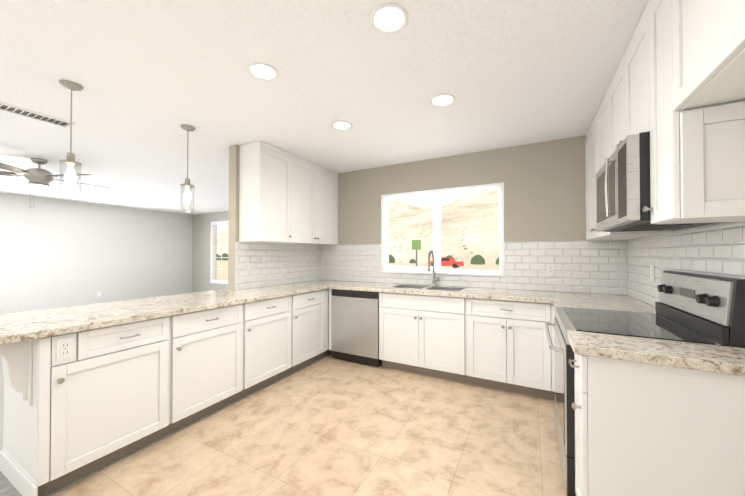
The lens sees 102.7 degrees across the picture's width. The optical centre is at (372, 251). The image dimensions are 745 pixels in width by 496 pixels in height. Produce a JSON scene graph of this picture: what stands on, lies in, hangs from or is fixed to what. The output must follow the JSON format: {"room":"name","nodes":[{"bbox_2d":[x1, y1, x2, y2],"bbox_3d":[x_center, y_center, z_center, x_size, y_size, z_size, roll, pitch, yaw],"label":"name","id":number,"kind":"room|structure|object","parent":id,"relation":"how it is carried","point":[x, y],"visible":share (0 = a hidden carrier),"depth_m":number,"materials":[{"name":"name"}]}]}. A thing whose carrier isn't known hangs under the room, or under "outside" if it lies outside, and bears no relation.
{"room":"kitchen","nodes":[
{"label":"kitchen","id":0,"kind":"room"},
{"bbox_2d":[0,193,191,313],"bbox_3d":[-7.608,0.106,5.462,0.150,2.520,8.790,0,-1,28],"label":"wall","id":1,"kind":"structure","parent":0,"point":[56,253],"depth_m":6.98,"materials":[{"name":"grey paint"}]},
{"bbox_2d":[0,144,313,450],"bbox_3d":[-1.581,0.085,3.239,0.120,2.520,3.120,0,-1,28],"label":"wall","id":2,"kind":"structure","parent":0,"point":[233,234],"depth_m":3.29,"materials":[{"name":"beige paint"}]},
{"bbox_2d":[239,141,294,243],"bbox_3d":[-1.212,-0.637,3.458,0.328,1.068,0.520,0,-1,28],"label":"upper cabinet","id":3,"kind":"object","parent":2,"relation":"attached to","point":[285,197],"depth_m":3.28,"materials":[{"name":"white wood"}]},
{"bbox_2d":[235,242,320,289],"bbox_3d":[-1.146,0.165,3.920,0.008,0.528,1.492,0,-1,28],"label":"wall tile","id":4,"kind":"structure","parent":2,"relation":"attached to","point":[271,264],"depth_m":3.76,"materials":[{"name":"white tile"}]},
{"bbox_2d":[244,260,249,269],"bbox_3d":[-1.423,0.156,3.381,0.008,0.115,0.070,0,-1,28],"label":"electrical outlet","id":5,"kind":"object","parent":4,"relation":"attached to","point":[246,264],"visible":1,"depth_m":3.38,"materials":[{"name":"white plastic"}]},
{"bbox_2d":[295,155,337,244],"bbox_3d":[-0.898,-0.632,4.049,0.328,1.068,1.057,0,-1,28],"label":"upper cabinet","id":6,"kind":"object","parent":2,"relation":"attached to","point":[316,186],"depth_m":3.97,"materials":[{"name":"white wood"}]},
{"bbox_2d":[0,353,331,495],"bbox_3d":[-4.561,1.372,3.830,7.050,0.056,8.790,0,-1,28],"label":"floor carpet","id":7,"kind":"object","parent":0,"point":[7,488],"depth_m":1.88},
{"bbox_2d":[0,314,183,495],"bbox_3d":[-1.827,0.894,1.999,0.597,0.876,0.714,0,-1,28],"label":"base cabinet","id":8,"kind":"object","parent":7,"relation":"on","point":[103,396],"depth_m":1.74,"materials":[{"name":"white wood"}]},
{"bbox_2d":[56,337,73,360],"bbox_3d":[-1.683,0.534,1.632,0.008,0.115,0.070,0,-1,28],"label":"outlet","id":9,"kind":"object","parent":8,"relation":"attached to","point":[64,348],"visible":1,"depth_m":1.63,"materials":[{"name":"white plastic"}]},
{"bbox_2d":[0,282,327,344],"bbox_3d":[-1.560,0.439,2.689,0.827,0.037,2.730,0,-1,28],"label":"countertop","id":10,"kind":"structure","parent":8,"relation":"on","point":[25,326],"depth_m":2.08,"materials":[{"name":"stone"}]},
{"bbox_2d":[184,303,247,425],"bbox_3d":[-1.564,0.899,2.494,0.597,0.876,0.695,0,-1,28],"label":"base cabinet","id":11,"kind":"object","parent":7,"relation":"on","point":[216,339],"depth_m":2.41,"materials":[{"name":"white wood"}]},
{"bbox_2d":[248,294,299,393],"bbox_3d":[-1.252,0.904,3.082,0.597,0.876,0.695,0,-1,28],"label":"base cabinet","id":12,"kind":"object","parent":7,"relation":"on","point":[274,323],"depth_m":2.96,"materials":[{"name":"white wood"}]},
{"bbox_2d":[300,289,327,367],"bbox_3d":[-0.989,0.909,3.575,0.597,0.876,0.713,0,-1,28],"label":"base cabinet","id":13,"kind":"object","parent":7,"relation":"on","point":[313,305],"depth_m":3.51,"materials":[{"name":"white wood"}]},
{"bbox_2d":[328,289,331,354],"bbox_3d":[-0.693,0.915,4.137,0.593,0.876,0.683,0,-1,28],"label":"base cabinet","id":14,"kind":"object","parent":7,"relation":"on","point":[329,351],"depth_m":3.79,"materials":[{"name":"white wood"}]},
{"bbox_2d":[192,211,228,292],"bbox_3d":[-2.764,0.129,7.780,6.230,2.520,0.150,0,-1,28],"label":"wall","id":15,"kind":"structure","parent":0,"point":[201,235],"depth_m":8.92,"materials":[{"name":"grey paint"}]},
{"bbox_2d":[210,220,228,283],"bbox_3d":[-4.206,0.032,8.508,1.220,1.792,0.120,0,-1,28],"label":"living room window","id":16,"kind":"structure","parent":15,"relation":"in","point":[213,268],"depth_m":8.71,"materials":[{"name":"white plastic"}]},
{"bbox_2d":[52,355,565,495],"bbox_3d":[-0.427,1.344,0.604,3.280,0.050,6.970,0,-1,28],"label":"floor","id":17,"kind":"structure","parent":0,"point":[330,425],"depth_m":2.04,"materials":[{"name":"beige tile"}]},
{"bbox_2d":[331,289,381,366],"bbox_3d":[-0.087,0.913,3.816,0.642,0.874,0.624,0,-1,28],"label":"dishwasher","id":18,"kind":"object","parent":17,"relation":"on","point":[354,326],"visible":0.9,"depth_m":3.54,"materials":[{"name":"silver metal"}]},
{"bbox_2d":[329,289,555,400],"bbox_3d":[0.940,0.906,3.286,3.076,0.877,0.653,0,-1,28],"label":"base cabinet","id":19,"kind":"object","parent":17,"relation":"on","point":[499,344],"visible":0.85,"depth_m":2.94,"materials":[{"name":"white wood"}]},
{"bbox_2d":[306,250,642,302],"bbox_3d":[0.671,0.306,3.426,3.673,0.641,0.665,0,-1,28],"label":"countertop","id":20,"kind":"structure","parent":19,"relation":"on","point":[534,296],"depth_m":3.13,"materials":[{"name":"stone"}]},
{"bbox_2d":[386,284,469,291],"bbox_3d":[0.651,0.525,3.493,0.874,0.204,0.444,0,-1,28],"label":"sink","id":21,"kind":"object","parent":20,"relation":"in","point":[433,287],"depth_m":3.58,"materials":[{"name":"silver metal"}]},
{"bbox_2d":[428,250,439,285],"bbox_3d":[0.739,0.207,3.609,0.110,0.442,0.237,0,-1,28],"label":"faucet","id":22,"kind":"object","parent":20,"relation":"on","point":[430,252],"depth_m":3.68,"materials":[{"name":"silver metal"}]},
{"bbox_2d":[548,298,655,313],"bbox_3d":[1.757,0.435,2.264,0.665,0.037,0.368,0,-1,28],"label":"countertop","id":23,"kind":"structure","parent":19,"relation":"on","point":[557,303],"depth_m":2.28,"materials":[{"name":"stone"}]},
{"bbox_2d":[545,271,744,495],"bbox_3d":[1.446,0.728,1.760,0.728,1.205,0.796,0,-1,28],"label":"range","id":24,"kind":"object","parent":17,"relation":"on","point":[699,308],"visible":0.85,"depth_m":1.54,"materials":[{"name":"silver metal"}]},
{"bbox_2d":[569,354,744,495],"bbox_3d":[1.520,0.892,1.809,0.663,0.877,1.478,0,-1,28],"label":"base cabinet","id":25,"kind":"object","parent":17,"relation":"on","point":[643,429],"visible":0.75,"depth_m":1.18,"materials":[{"name":"white wood"}]},
{"bbox_2d":[567,330,744,375],"bbox_3d":[1.229,0.426,1.260,0.655,0.037,0.285,0,-1,28],"label":"countertop","id":26,"kind":"structure","parent":25,"relation":"on","point":[686,355],"depth_m":1.21,"materials":[{"name":"stone"}]},
{"bbox_2d":[0,0,648,214],"bbox_3d":[-3.148,-1.203,3.020,10.330,0.050,8.940,0,-1,28],"label":"ceiling","id":27,"kind":"structure","parent":0,"point":[150,76],"depth_m":2.11,"materials":[{"name":"white paint"}]},
{"bbox_2d":[0,102,74,127],"bbox_3d":[-2.938,-1.176,2.574,0.180,0.012,0.490,0,-1,28],"label":"ceiling vent","id":28,"kind":"object","parent":27,"relation":"in","point":[12,109],"visible":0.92,"depth_m":2.58,"materials":[{"name":"white metal"}]},
{"bbox_2d":[0,158,108,207],"bbox_3d":[-4.254,-0.857,3.855,1.374,0.625,1.322,0,-1,28],"label":"ceiling fan","id":29,"kind":"object","parent":27,"relation":"hanging from","point":[39,178],"visible":0.98,"depth_m":3.74,"materials":[{"name":"silver metal"}]},
{"bbox_2d":[59,80,83,198],"bbox_3d":[-2.146,-0.784,2.121,0.124,0.805,0.124,0,-1,28],"label":"pendant light","id":30,"kind":"object","parent":27,"relation":"hanging from","point":[70,162],"visible":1,"depth_m":2.11,"materials":[{"name":"glass"}]},
{"bbox_2d":[180,124,194,211],"bbox_3d":[-1.757,-0.777,2.831,0.124,0.805,0.124,0,-1,28],"label":"pendant light","id":31,"kind":"object","parent":27,"relation":"hanging from","point":[187,185],"visible":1,"depth_m":2.82,"materials":[{"name":"glass"}]},
{"bbox_2d":[247,62,278,80],"bbox_3d":[-0.723,-1.184,1.969,0.196,0.008,0.196,0,-1,28],"label":"recessed light","id":32,"kind":"object","parent":27,"relation":"in","point":[263,71],"visible":1,"depth_m":1.96,"materials":[{"name":"white plastic"}]},
{"bbox_2d":[331,120,351,129],"bbox_3d":[-0.286,-1.176,2.790,0.196,0.008,0.196,0,-1,28],"label":"recessed light","id":33,"kind":"object","parent":27,"relation":"in","point":[342,125],"visible":0.98,"depth_m":2.79,"materials":[{"name":"white plastic"}]},
{"bbox_2d":[370,3,407,33],"bbox_3d":[0.085,-1.188,1.528,0.196,0.008,0.196,0,-1,28],"label":"recessed light","id":34,"kind":"object","parent":27,"relation":"in","point":[387,18],"visible":1,"depth_m":1.52,"materials":[{"name":"white plastic"}]},
{"bbox_2d":[430,93,454,106],"bbox_3d":[0.548,-1.180,2.335,0.196,0.008,0.196,0,-1,28],"label":"recessed light","id":35,"kind":"object","parent":27,"relation":"in","point":[443,99],"visible":1,"depth_m":2.33,"materials":[{"name":"white plastic"}]},
{"bbox_2d":[337,135,618,294],"bbox_3d":[0.877,0.090,3.784,3.950,2.520,0.150,0,-1,28],"label":"wall","id":36,"kind":"structure","parent":0,"point":[545,191],"depth_m":3.35,"materials":[{"name":"beige paint"}]},
{"bbox_2d":[380,182,504,276],"bbox_3d":[0.825,-0.242,3.776,1.574,1.071,0.120,0,-1,28],"label":"kitchen window","id":37,"kind":"structure","parent":36,"relation":"in","point":[435,194],"depth_m":3.77,"materials":[{"name":"white plastic"}]},
{"bbox_2d":[321,240,626,294],"bbox_3d":[0.827,0.163,3.721,3.680,0.528,0.008,0,-1,28],"label":"wall tile","id":38,"kind":"structure","parent":36,"relation":"attached to","point":[595,266],"depth_m":3.23,"materials":[{"name":"white tile"}]},
{"bbox_2d":[547,264,554,274],"bbox_3d":[1.883,0.194,3.150,0.070,0.115,0.008,0,-1,28],"label":"electrical outlet","id":39,"kind":"object","parent":38,"relation":"attached to","point":[550,269],"visible":1,"depth_m":3.15,"materials":[{"name":"white plastic"}]},
{"bbox_2d":[633,222,728,305],"bbox_3d":[0.920,0.051,-0.184,0.150,2.520,6.820,0,-1,28],"label":"wall","id":40,"kind":"structure","parent":0,"point":[697,227],"depth_m":1.64,"materials":[{"name":"beige paint"}]},
{"bbox_2d":[609,10,644,156],"bbox_3d":[1.632,-0.876,1.677,0.328,0.626,0.804,0,-1,28],"label":"upper cabinet","id":41,"kind":"object","parent":40,"relation":"attached to","point":[627,85],"depth_m":1.70,"materials":[{"name":"white wood"}]},
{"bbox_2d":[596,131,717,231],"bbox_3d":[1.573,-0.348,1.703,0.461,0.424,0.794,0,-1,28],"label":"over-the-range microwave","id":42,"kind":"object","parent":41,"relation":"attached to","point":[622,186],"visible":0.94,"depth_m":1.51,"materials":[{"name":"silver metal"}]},
{"bbox_2d":[585,87,672,239],"bbox_3d":[2.050,-0.647,2.461,0.328,1.068,1.095,0,-1,28],"label":"upper cabinet","id":43,"kind":"object","parent":40,"relation":"attached to","point":[597,136],"depth_m":2.52,"materials":[{"name":"white wood"}]},
{"bbox_2d":[627,221,744,305],"bbox_3d":[1.956,0.141,1.932,0.008,0.538,2.092,0,-1,28],"label":"wall tile","id":44,"kind":"structure","parent":40,"relation":"attached to","point":[717,250],"depth_m":1.78,"materials":[{"name":"white tile"}]},
{"bbox_2d":[650,265,654,280],"bbox_3d":[2.119,0.165,2.258,0.008,0.115,0.070,0,-1,28],"label":"electrical outlet","id":45,"kind":"object","parent":44,"relation":"attached to","point":[652,272],"visible":1,"depth_m":2.25,"materials":[{"name":"white plastic"}]},
{"bbox_2d":[642,0,744,223],"bbox_3d":[1.382,-0.659,1.206,0.328,1.068,0.377,0,-1,28],"label":"upper cabinet","id":46,"kind":"object","parent":40,"relation":"attached to","point":[676,88],"depth_m":1.14,"materials":[{"name":"white wood"}]},
{"bbox_2d":[673,0,744,107],"bbox_3d":[1.106,-0.874,0.688,0.328,0.648,0.920,0,-1,28],"label":"upper cabinet","id":47,"kind":"object","parent":40,"relation":"attached to","point":[710,33],"depth_m":0.98,"materials":[{"name":"white wood"}]},
{"label":"outside","id":48,"kind":"structure","parent":0,"visible":0},
{"bbox_2d":[216,260,498,279],"bbox_3d":[48.613,3.160,123.450,210.000,0.200,256.020,0,-1,28],"label":"ground","id":49,"kind":"structure","parent":48,"point":[468,266],"depth_m":44.71,"materials":[{"name":"beige sand"}]},
{"bbox_2d":[216,189,498,264],"bbox_3d":[55.896,-28.655,148.123,280.000,63.905,206.156,0,-1,28],"label":"hill","id":50,"kind":"structure","parent":49,"relation":"on","point":[470,227],"depth_m":79.89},
{"bbox_2d":[412,240,420,265],"bbox_3d":[2.922,0.655,19.787,0.640,2.800,0.100,0,-1,28],"label":"sign","id":51,"kind":"object","parent":49,"relation":"on","point":[416,245],"visible":0.82,"depth_m":19.75,"materials":[{"name":"green metal"}]},
{"bbox_2d":[430,257,463,267],"bbox_3d":[10.070,1.556,40.905,4.400,1.392,1.840,0,-1,28],"label":"car","id":52,"kind":"object","parent":49,"relation":"on","point":[449,261],"visible":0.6,"depth_m":40.00,"materials":[{"name":"red metal"}]}
]}

